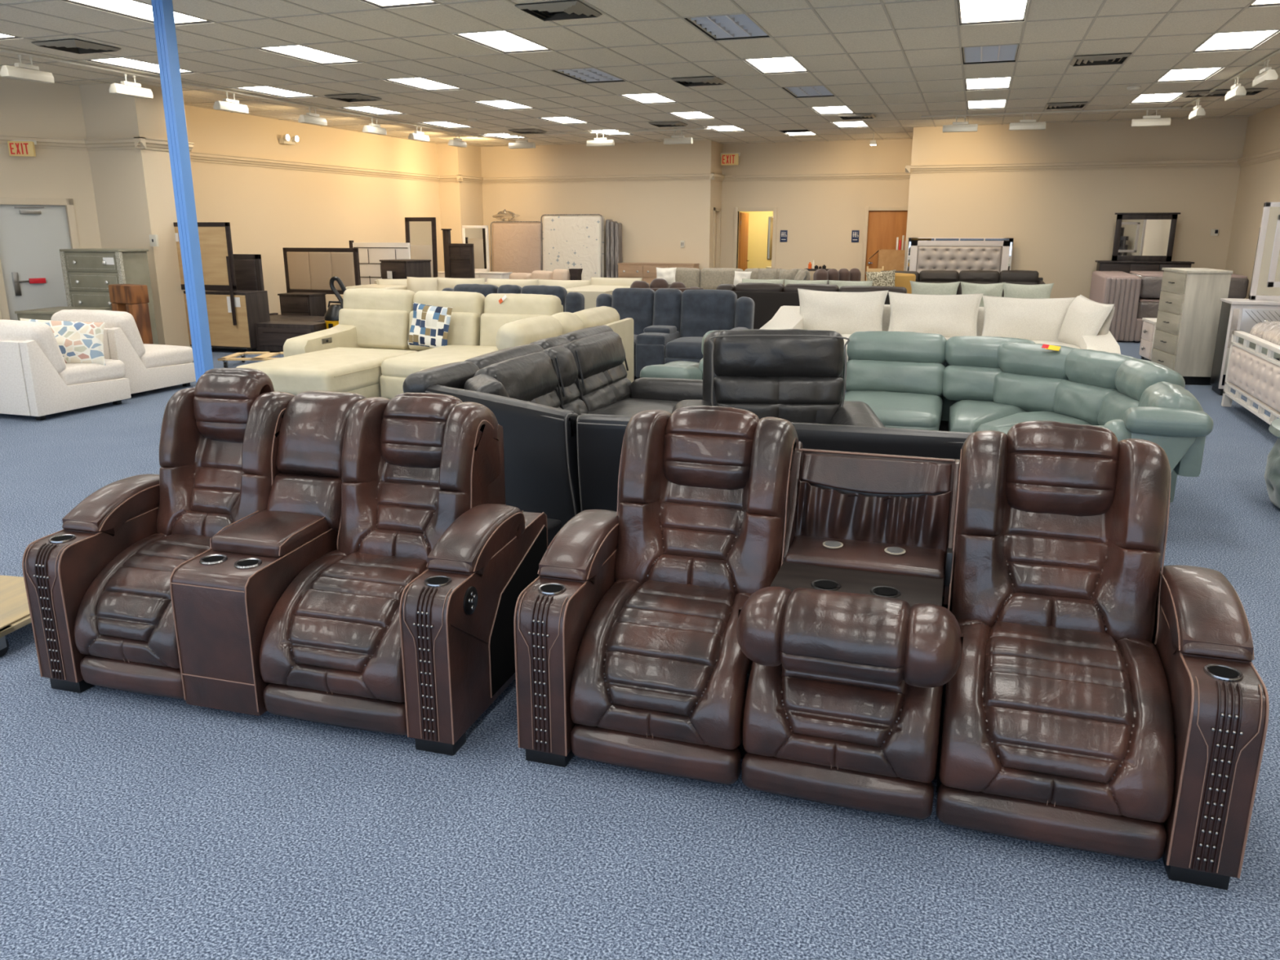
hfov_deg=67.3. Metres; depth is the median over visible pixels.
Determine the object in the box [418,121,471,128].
ceiling light
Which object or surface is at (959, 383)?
cushion
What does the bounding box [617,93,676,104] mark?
ceiling light
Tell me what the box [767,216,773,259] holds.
wall mirror
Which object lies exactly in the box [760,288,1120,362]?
sofa
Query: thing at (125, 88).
track light
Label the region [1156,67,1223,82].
ceiling light
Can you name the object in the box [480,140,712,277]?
wall
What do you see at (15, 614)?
furniture dolly
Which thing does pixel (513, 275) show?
cushion
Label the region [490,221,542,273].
mattress
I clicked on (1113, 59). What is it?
ceiling vent
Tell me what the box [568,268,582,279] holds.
end table
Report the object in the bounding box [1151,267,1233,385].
chest
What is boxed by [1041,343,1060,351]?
price tag
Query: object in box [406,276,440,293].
cushion
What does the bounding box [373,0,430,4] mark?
diffuser
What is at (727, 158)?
exit sign
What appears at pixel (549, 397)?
cushion
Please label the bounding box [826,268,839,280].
cushion
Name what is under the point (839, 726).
seat cushion
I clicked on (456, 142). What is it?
track light
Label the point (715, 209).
door
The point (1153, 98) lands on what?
ceiling light
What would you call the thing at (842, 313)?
cushion
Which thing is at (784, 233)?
restroom sign
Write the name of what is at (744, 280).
cushion
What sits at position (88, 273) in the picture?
chest
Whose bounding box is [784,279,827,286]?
cushion
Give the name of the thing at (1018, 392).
cushion
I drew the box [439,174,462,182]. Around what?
trim
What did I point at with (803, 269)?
cushion
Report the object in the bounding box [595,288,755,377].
reclining loveseat
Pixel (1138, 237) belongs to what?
dresser mirror
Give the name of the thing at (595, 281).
cushion
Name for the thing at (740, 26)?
ceiling light
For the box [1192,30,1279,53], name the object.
ceiling light
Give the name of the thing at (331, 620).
seat cushion
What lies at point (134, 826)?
floor
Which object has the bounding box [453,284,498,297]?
cushion
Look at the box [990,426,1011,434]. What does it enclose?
seat cushion
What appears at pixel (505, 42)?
ceiling light
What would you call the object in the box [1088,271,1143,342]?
upholstered bed
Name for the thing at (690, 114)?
diffuser
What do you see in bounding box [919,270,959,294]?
cushion
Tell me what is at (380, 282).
cushion
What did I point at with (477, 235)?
framed mirror
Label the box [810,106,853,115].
ceiling light
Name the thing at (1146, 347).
nightstand
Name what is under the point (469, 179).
trim
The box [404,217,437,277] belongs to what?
floor mirror
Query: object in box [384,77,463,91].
ceiling light
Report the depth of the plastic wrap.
23.48 m
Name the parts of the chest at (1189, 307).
drawer, drawer, drawer, drawer, drawer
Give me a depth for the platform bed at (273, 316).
16.02 m
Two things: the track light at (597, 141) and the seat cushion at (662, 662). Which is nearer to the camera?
the seat cushion at (662, 662)
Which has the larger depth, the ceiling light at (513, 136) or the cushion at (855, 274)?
the ceiling light at (513, 136)
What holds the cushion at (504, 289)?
on the reclining loveseat at (572, 302)
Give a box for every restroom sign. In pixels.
[780,230,787,241]
[851,230,859,242]
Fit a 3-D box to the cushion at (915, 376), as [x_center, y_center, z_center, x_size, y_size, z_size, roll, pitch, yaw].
[2.106,-0.842,7.970,0.814,0.291,0.280,5,16,18]
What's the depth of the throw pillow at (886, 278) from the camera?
16.86 m
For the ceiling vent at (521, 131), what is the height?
0.030 m
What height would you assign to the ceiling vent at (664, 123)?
0.030 m
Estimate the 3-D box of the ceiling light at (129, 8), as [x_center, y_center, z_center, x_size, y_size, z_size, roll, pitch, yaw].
[-4.564,-4.333,8.785,0.600,0.102,1.200,5,16,18]
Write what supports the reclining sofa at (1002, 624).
on the floor
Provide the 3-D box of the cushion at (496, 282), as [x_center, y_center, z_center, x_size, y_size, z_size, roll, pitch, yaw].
[-2.208,-3.222,16.602,0.980,0.495,0.340,5,16,18]
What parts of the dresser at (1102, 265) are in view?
drawer, drawer, drawer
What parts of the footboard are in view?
drawer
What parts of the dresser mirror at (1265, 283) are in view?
glass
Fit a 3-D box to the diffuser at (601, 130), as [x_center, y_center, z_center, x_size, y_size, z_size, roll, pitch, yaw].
[-0.606,-7.265,20.034,0.560,0.005,1.160,5,16,18]
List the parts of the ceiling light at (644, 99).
frame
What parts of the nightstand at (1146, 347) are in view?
drawer, drawer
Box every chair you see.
[0,319,131,420]
[50,309,195,394]
[671,328,885,427]
[866,266,884,280]
[894,272,915,293]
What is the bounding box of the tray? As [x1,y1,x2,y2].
[769,560,944,606]
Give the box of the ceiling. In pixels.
[0,0,1279,146]
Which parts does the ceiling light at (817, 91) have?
frame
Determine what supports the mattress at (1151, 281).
on the mattress at (1147, 307)
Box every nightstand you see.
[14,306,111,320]
[233,253,264,290]
[277,292,326,315]
[1138,317,1156,360]
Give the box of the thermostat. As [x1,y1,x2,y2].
[1210,229,1218,235]
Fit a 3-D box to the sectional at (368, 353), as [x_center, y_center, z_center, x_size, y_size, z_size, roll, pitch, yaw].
[-2.269,-1.383,10.227,3.820,1.078,2.930,5,16,18]
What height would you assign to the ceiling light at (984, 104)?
0.102 m
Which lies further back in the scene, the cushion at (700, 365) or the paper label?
the paper label
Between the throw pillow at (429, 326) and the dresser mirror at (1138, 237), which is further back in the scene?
the dresser mirror at (1138, 237)
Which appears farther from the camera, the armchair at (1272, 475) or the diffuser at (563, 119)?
the diffuser at (563, 119)
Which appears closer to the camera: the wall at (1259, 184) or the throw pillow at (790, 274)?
the wall at (1259, 184)
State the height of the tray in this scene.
0.035 m
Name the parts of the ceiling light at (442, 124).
frame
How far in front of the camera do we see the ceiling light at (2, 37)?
10.06 m
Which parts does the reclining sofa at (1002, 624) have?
ribbed trim, armrest, frame, backrest, panel, panel, frame, frame, backrest, armrest, ribbed trim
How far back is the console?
11.91 m
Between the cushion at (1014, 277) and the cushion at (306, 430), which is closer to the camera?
the cushion at (306, 430)
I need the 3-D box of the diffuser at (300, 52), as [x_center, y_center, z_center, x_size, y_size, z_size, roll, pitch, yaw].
[-3.772,-4.903,11.039,0.560,0.005,1.160,5,16,18]
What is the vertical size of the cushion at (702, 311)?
0.666 m
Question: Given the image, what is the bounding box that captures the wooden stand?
[108,284,153,344]
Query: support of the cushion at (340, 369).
on the sectional at (368, 353)
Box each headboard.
[349,240,410,284]
[906,237,1013,275]
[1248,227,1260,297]
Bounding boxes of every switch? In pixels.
[148,234,159,246]
[321,337,332,344]
[680,240,684,247]
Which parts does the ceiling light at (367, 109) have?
frame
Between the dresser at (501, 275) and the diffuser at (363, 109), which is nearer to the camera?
the diffuser at (363, 109)
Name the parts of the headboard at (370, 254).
post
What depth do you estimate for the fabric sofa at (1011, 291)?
14.73 m
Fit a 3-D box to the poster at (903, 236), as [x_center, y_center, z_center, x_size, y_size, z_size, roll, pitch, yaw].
[5.795,-4.713,21.329,0.040,1.380,0.040,5,17,18]
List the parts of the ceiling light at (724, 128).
frame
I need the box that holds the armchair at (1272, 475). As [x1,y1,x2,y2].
[1264,417,1279,508]
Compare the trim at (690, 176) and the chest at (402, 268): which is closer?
the chest at (402, 268)
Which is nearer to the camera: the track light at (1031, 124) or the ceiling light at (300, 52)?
the ceiling light at (300, 52)
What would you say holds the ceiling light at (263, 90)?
attached to the ceiling
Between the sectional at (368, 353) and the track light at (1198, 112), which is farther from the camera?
the track light at (1198, 112)
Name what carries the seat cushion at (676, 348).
on the reclining loveseat at (670, 325)
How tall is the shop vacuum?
1.108 m
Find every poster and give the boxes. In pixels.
[896,237,898,249]
[898,240,901,249]
[901,235,904,249]
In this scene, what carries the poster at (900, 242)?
in the cardboard box
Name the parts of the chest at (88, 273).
corner post, drawer, drawer, drawer panel, drawer panel, drawer, drawer panel, corner post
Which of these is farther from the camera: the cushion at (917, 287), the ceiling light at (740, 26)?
the cushion at (917, 287)
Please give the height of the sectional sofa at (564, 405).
0.941 m
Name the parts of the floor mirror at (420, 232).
glass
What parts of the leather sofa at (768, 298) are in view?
panel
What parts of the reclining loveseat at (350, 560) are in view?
ribbed trim, armrest, backrest, console lid, backrest, ribbed trim, armrest, panel, panel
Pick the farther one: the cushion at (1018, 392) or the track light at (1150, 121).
the track light at (1150, 121)
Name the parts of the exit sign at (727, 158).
mounting plate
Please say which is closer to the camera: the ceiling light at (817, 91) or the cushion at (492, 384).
the cushion at (492, 384)
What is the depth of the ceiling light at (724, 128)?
19.49 m
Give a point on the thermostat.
(1214, 232)
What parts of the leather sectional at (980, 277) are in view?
armrest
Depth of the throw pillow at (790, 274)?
18.57 m
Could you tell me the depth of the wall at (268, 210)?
18.32 m
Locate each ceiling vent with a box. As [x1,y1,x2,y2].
[31,39,120,53]
[324,93,382,102]
[507,128,546,133]
[514,0,602,21]
[648,121,687,127]
[671,76,726,86]
[836,113,875,119]
[1044,102,1087,109]
[1070,53,1132,66]
[1179,88,1267,97]
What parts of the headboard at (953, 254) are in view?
tufted panel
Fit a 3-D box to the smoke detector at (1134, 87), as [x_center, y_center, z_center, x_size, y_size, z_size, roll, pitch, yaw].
[6.923,-5.488,13.487,0.180,0.045,0.180,5,16,18]
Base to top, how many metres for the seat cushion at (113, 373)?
0.250 m
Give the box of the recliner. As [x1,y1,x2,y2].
[630,278,703,292]
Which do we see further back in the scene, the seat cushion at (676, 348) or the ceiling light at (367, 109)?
the ceiling light at (367, 109)
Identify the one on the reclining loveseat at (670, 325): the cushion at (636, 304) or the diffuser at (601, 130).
the cushion at (636, 304)
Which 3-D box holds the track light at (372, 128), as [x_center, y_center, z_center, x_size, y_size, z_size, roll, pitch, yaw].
[-4.743,-6.314,17.170,0.128,0.250,0.580,5,16,18]
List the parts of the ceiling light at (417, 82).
frame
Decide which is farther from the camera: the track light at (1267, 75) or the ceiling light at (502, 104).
the ceiling light at (502, 104)
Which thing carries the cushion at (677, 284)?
on the recliner
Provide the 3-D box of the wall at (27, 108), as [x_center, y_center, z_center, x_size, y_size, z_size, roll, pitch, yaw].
[-10.105,-3.181,11.893,6.200,3.710,0.150,-13,20,-41]
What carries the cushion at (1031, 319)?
on the sofa at (1081, 322)
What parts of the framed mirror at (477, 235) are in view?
glass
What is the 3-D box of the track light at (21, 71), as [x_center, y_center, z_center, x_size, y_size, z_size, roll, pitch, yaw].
[-6.951,-4.667,10.898,0.128,0.250,0.580,5,16,18]
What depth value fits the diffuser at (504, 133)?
21.01 m
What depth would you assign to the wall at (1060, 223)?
18.38 m
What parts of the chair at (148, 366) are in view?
panel, panel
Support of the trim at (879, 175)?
attached to the wall at (820, 218)
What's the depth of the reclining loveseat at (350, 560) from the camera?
3.72 m
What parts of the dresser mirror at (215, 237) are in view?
frame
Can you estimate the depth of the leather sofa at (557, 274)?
19.87 m
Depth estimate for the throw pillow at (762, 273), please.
18.76 m
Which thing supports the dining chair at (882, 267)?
on the floor
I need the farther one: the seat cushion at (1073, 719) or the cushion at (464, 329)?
the cushion at (464, 329)
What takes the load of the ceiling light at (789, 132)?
attached to the ceiling
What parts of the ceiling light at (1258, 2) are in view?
frame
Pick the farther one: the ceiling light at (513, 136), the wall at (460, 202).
the wall at (460, 202)
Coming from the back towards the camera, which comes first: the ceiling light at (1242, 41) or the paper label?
the paper label
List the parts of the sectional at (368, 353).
armrest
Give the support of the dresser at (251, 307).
on the floor
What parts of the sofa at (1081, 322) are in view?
armrest, panel, armrest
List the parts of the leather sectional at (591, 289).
armrest, panel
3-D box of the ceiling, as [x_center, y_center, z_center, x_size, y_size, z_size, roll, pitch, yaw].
[-0.762,-4.945,11.308,23.351,0.001,33.156,5,16,18]
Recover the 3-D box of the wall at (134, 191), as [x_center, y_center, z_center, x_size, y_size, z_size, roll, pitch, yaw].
[-7.416,-3.781,14.178,1.400,3.710,0.900,5,16,18]
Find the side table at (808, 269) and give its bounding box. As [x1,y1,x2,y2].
[804,268,830,271]
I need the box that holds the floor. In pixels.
[0,340,1279,959]
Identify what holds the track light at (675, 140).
hanging from the track rail at (689, 128)
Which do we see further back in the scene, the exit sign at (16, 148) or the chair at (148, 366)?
the exit sign at (16, 148)
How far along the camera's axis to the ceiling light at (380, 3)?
8.54 m
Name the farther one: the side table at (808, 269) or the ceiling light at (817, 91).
the side table at (808, 269)
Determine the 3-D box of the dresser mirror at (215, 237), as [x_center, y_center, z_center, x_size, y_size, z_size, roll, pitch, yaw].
[-6.369,-3.001,14.003,1.120,1.450,0.060,5,16,18]
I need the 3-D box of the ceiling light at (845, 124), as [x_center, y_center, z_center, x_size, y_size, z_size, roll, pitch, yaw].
[4.048,-6.883,18.496,0.600,0.102,1.200,5,16,18]
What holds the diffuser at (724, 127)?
attached to the ceiling light at (724, 128)
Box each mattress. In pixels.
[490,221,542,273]
[541,213,604,279]
[605,219,613,277]
[609,221,617,277]
[614,222,622,277]
[1128,271,1248,298]
[1136,297,1159,318]
[1249,320,1279,345]
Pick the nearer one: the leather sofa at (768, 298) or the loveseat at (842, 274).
the leather sofa at (768, 298)
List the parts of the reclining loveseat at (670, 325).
console lid, armrest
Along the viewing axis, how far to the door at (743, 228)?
23.25 m
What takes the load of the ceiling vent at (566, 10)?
in the ceiling
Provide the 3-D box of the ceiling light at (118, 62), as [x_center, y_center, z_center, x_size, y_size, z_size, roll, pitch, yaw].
[-6.099,-5.125,11.800,0.600,0.102,1.200,5,16,18]
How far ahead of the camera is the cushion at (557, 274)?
19.66 m
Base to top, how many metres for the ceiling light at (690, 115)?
0.102 m
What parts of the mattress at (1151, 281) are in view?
panel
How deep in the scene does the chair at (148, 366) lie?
10.47 m
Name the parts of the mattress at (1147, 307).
panel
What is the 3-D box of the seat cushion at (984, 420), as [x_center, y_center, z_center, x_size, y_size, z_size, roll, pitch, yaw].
[2.950,-0.313,6.880,1.042,0.270,0.678,-12,19,-39]
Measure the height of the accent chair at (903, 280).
1.020 m
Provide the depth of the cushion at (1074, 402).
6.89 m
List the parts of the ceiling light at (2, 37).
frame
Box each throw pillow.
[20,318,105,365]
[407,302,452,347]
[656,267,676,284]
[733,271,751,286]
[758,268,777,279]
[778,268,798,285]
[794,269,808,279]
[865,269,895,286]
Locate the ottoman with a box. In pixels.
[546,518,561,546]
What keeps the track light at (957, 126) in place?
hanging from the track rail at (1190, 107)
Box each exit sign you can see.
[7,140,36,156]
[720,152,740,165]
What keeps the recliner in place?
on the floor
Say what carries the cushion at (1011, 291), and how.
on the fabric sofa at (1011, 291)
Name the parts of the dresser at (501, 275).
drawer, drawer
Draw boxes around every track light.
[0,54,54,83]
[108,73,153,98]
[213,92,248,113]
[297,106,327,125]
[362,118,386,135]
[408,126,429,142]
[448,133,466,147]
[508,135,535,148]
[586,133,614,146]
[663,130,693,144]
[870,131,876,145]
[942,115,977,132]
[1008,114,1045,130]
[1130,109,1171,127]
[1188,99,1205,119]
[1224,76,1246,101]
[1252,58,1278,86]
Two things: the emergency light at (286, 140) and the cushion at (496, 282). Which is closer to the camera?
the cushion at (496, 282)
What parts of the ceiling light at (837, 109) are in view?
frame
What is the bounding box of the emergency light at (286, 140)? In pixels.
[279,133,298,144]
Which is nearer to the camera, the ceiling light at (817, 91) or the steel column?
the steel column
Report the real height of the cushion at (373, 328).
0.476 m
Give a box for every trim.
[0,134,87,150]
[84,137,146,150]
[133,137,194,153]
[189,151,439,182]
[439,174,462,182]
[456,174,483,183]
[482,173,715,183]
[709,173,724,182]
[722,172,910,182]
[905,158,1239,173]
[905,165,910,173]
[1236,147,1279,167]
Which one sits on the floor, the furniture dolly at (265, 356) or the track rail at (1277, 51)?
the furniture dolly at (265, 356)
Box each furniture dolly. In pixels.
[0,575,31,657]
[217,351,283,368]
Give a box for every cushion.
[0,319,66,373]
[50,309,145,357]
[58,359,125,385]
[74,533,211,668]
[139,343,193,368]
[235,346,417,395]
[259,549,427,702]
[266,390,366,531]
[338,308,410,349]
[376,279,407,285]
[381,344,497,377]
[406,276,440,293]
[408,311,480,350]
[436,276,484,291]
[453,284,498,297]
[463,373,509,397]
[480,313,551,346]
[486,278,538,288]
[497,284,521,293]
[509,272,531,279]
[520,284,567,311]
[528,389,561,408]
[531,270,552,279]
[537,279,591,288]
[551,268,570,279]
[555,382,588,415]
[569,578,752,750]
[573,363,631,411]
[588,398,679,416]
[590,276,641,285]
[611,288,654,334]
[630,280,649,288]
[633,334,637,355]
[649,278,668,288]
[665,267,701,288]
[665,337,702,359]
[669,281,685,288]
[680,288,737,337]
[698,358,702,379]
[699,267,743,289]
[713,375,844,424]
[715,284,734,291]
[734,282,784,292]
[742,278,783,284]
[742,661,942,782]
[743,268,784,279]
[783,283,839,292]
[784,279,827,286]
[790,421,818,423]
[791,268,809,279]
[797,288,888,333]
[813,268,828,284]
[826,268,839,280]
[828,280,872,288]
[838,268,850,280]
[838,285,906,294]
[840,333,851,359]
[843,359,945,396]
[844,391,942,431]
[848,268,861,280]
[880,271,919,281]
[888,291,983,337]
[910,280,959,294]
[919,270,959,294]
[938,619,1175,822]
[942,365,1003,401]
[947,399,1026,432]
[957,270,999,294]
[960,281,1004,306]
[975,411,1092,431]
[981,295,1075,341]
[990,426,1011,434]
[993,372,1066,412]
[999,270,1039,297]
[1003,282,1053,298]
[1031,340,1081,349]
[1053,380,1117,425]
[1057,294,1115,346]
[1097,391,1139,425]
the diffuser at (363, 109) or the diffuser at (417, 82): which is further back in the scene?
the diffuser at (363, 109)
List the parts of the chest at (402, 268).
drawer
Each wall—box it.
[0,78,102,319]
[79,82,197,347]
[184,105,443,315]
[436,143,483,271]
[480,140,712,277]
[711,141,722,267]
[720,138,912,279]
[737,211,773,268]
[903,127,919,271]
[912,116,1248,298]
[1225,103,1279,298]
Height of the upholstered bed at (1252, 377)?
0.780 m
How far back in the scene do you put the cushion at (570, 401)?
6.70 m
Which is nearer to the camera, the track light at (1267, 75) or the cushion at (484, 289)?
the track light at (1267, 75)
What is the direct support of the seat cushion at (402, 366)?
on the sectional at (368, 353)
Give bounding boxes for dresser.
[183,289,270,351]
[437,271,512,282]
[617,262,699,286]
[1094,260,1194,273]
[1209,297,1279,395]
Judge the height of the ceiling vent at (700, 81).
0.030 m
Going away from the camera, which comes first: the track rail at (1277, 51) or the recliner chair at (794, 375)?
the recliner chair at (794, 375)
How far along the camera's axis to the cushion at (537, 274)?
19.91 m
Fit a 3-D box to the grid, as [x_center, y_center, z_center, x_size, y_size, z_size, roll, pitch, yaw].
[-1.251,-4.821,10.842,22.760,0.011,31.952,5,16,18]
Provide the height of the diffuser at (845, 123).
0.005 m
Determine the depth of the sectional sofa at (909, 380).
7.21 m
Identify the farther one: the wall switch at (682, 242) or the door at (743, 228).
the door at (743, 228)
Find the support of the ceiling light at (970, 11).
attached to the ceiling
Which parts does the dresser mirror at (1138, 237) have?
glass, cornice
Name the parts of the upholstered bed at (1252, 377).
tufted panel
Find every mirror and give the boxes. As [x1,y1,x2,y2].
[173,222,236,325]
[282,247,360,294]
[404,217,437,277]
[462,225,489,271]
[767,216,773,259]
[1111,212,1180,261]
[1248,202,1279,300]
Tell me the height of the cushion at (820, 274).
0.543 m
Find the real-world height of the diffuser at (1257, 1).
0.005 m
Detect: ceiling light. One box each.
[0,33,21,39]
[61,0,213,25]
[86,57,195,74]
[235,86,317,97]
[255,45,362,65]
[339,106,404,115]
[360,0,438,8]
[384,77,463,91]
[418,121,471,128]
[453,31,551,53]
[473,100,533,110]
[480,133,524,138]
[539,116,588,124]
[551,67,625,83]
[589,129,631,135]
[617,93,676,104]
[666,111,716,119]
[684,13,768,40]
[704,125,746,132]
[742,57,807,74]
[782,85,834,97]
[782,129,815,137]
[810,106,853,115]
[831,121,868,128]
[957,0,1028,25]
[961,44,1018,64]
[964,77,1011,90]
[966,99,1006,109]
[1130,93,1183,103]
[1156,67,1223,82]
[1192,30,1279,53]
[1248,0,1279,7]
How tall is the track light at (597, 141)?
0.250 m
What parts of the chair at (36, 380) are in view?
panel, panel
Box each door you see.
[0,197,79,320]
[712,207,721,267]
[732,207,777,271]
[860,206,907,280]
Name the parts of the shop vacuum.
tank, handle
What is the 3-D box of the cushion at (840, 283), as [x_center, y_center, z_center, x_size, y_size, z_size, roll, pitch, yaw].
[3.531,-3.142,16.216,0.740,0.434,0.259,5,16,18]
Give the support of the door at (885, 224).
in the wall at (820, 218)
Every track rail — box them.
[0,48,481,137]
[477,128,711,137]
[921,106,1195,117]
[1179,48,1279,110]
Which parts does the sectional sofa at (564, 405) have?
panel, armrest, panel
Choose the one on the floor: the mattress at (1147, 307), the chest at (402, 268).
the chest at (402, 268)
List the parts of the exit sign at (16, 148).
mounting plate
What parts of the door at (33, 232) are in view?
bar stem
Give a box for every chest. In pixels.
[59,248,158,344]
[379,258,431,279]
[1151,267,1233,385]
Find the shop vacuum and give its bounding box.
[324,275,346,328]
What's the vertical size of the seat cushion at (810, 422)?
0.276 m
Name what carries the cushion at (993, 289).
on the fabric sofa at (1011, 291)
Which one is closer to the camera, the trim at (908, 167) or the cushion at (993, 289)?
the cushion at (993, 289)
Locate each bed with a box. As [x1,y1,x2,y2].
[269,312,325,322]
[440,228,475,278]
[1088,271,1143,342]
[1221,330,1279,424]
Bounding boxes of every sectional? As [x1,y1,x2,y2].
[235,288,634,399]
[345,276,641,309]
[880,270,1045,297]
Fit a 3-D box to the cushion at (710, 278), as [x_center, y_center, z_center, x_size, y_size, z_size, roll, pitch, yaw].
[1.676,-4.030,19.684,0.896,0.602,0.301,5,16,18]
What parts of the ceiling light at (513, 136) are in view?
frame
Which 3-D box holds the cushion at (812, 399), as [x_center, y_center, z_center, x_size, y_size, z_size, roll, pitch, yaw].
[0.914,-0.510,6.399,0.861,0.364,0.238,1,15,3]
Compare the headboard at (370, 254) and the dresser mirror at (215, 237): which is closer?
the dresser mirror at (215, 237)
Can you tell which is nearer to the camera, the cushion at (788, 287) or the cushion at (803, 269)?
the cushion at (788, 287)
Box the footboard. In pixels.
[254,320,326,351]
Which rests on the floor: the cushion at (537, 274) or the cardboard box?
the cardboard box
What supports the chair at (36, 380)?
on the floor
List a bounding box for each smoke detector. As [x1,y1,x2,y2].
[466,118,476,121]
[1126,85,1141,90]
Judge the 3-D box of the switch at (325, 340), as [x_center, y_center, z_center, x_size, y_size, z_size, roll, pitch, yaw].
[-3.625,-1.613,11.141,0.006,0.060,0.180,5,16,18]
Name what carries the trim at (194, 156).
attached to the wall at (268, 210)
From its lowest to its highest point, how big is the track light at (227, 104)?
0.250 m
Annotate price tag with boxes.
[498,294,506,303]
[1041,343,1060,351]
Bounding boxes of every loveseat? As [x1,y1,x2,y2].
[22,368,547,755]
[442,284,584,312]
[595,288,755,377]
[813,268,861,284]
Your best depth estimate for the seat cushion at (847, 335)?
11.55 m
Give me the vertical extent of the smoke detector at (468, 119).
0.045 m
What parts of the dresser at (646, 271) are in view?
drawer, drawer, drawer, drawer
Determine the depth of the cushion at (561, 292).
12.74 m
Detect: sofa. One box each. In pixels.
[402,324,972,527]
[509,268,570,279]
[513,405,1269,889]
[640,329,1213,502]
[665,267,810,289]
[715,282,906,328]
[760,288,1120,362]
[910,280,1053,306]
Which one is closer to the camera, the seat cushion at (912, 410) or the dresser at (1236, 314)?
the seat cushion at (912, 410)
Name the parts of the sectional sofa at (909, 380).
armrest, frame, arm panel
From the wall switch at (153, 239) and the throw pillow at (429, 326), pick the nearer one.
the throw pillow at (429, 326)
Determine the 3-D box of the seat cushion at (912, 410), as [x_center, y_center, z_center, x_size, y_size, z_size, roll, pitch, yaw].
[1.958,-0.509,7.606,0.800,0.303,1.045,5,16,18]
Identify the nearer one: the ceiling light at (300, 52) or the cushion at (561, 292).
the ceiling light at (300, 52)
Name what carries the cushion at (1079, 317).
on the sofa at (1081, 322)
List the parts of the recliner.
panel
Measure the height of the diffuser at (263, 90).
0.005 m
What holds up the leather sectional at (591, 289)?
on the floor
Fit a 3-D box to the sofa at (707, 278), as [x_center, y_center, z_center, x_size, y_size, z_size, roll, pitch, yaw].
[1.818,-3.754,19.403,3.066,1.004,0.973,5,16,18]
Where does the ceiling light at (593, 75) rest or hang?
attached to the ceiling
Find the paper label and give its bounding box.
[386,271,392,279]
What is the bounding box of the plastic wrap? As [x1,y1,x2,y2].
[492,208,519,221]
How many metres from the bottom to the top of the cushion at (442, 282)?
0.498 m
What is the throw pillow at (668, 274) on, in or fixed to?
on the sofa at (707, 278)
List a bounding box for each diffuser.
[247,86,306,96]
[265,45,353,62]
[350,106,396,113]
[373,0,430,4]
[394,77,453,88]
[427,121,466,126]
[479,100,527,107]
[488,133,520,137]
[543,116,582,122]
[597,129,627,133]
[624,93,672,102]
[672,111,712,118]
[711,125,742,130]
[787,132,807,134]
[835,121,866,126]
[1253,0,1279,3]
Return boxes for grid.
[0,0,1279,146]
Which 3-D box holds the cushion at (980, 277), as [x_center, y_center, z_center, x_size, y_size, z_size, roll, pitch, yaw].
[6.355,-3.624,18.087,0.716,0.631,0.307,5,16,18]
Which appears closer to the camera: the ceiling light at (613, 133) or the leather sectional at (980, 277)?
the leather sectional at (980, 277)
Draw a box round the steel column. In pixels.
[151,0,213,383]
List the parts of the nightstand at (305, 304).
drawer, drawer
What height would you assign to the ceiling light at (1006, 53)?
0.102 m
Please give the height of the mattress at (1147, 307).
0.375 m
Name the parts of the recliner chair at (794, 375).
armrest, armrest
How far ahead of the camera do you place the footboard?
14.06 m
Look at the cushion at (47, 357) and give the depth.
9.16 m
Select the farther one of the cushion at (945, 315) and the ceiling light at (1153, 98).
the ceiling light at (1153, 98)
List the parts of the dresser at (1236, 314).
drawer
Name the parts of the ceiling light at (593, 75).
frame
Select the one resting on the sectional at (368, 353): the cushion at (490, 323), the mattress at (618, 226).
the cushion at (490, 323)
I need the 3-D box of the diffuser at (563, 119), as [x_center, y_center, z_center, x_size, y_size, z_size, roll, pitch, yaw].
[-1.398,-6.674,17.785,0.560,0.005,1.160,5,16,18]
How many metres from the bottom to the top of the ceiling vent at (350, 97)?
0.030 m
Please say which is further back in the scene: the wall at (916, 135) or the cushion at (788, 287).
the wall at (916, 135)
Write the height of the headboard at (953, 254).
1.600 m
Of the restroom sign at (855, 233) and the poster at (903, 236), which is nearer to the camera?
the poster at (903, 236)
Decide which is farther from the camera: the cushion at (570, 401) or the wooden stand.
the wooden stand
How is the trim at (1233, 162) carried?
attached to the wall at (1060, 223)
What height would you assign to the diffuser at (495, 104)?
0.005 m
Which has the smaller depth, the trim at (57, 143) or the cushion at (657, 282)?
the trim at (57, 143)
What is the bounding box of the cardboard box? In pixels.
[867,248,905,271]
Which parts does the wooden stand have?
leg, rail, leg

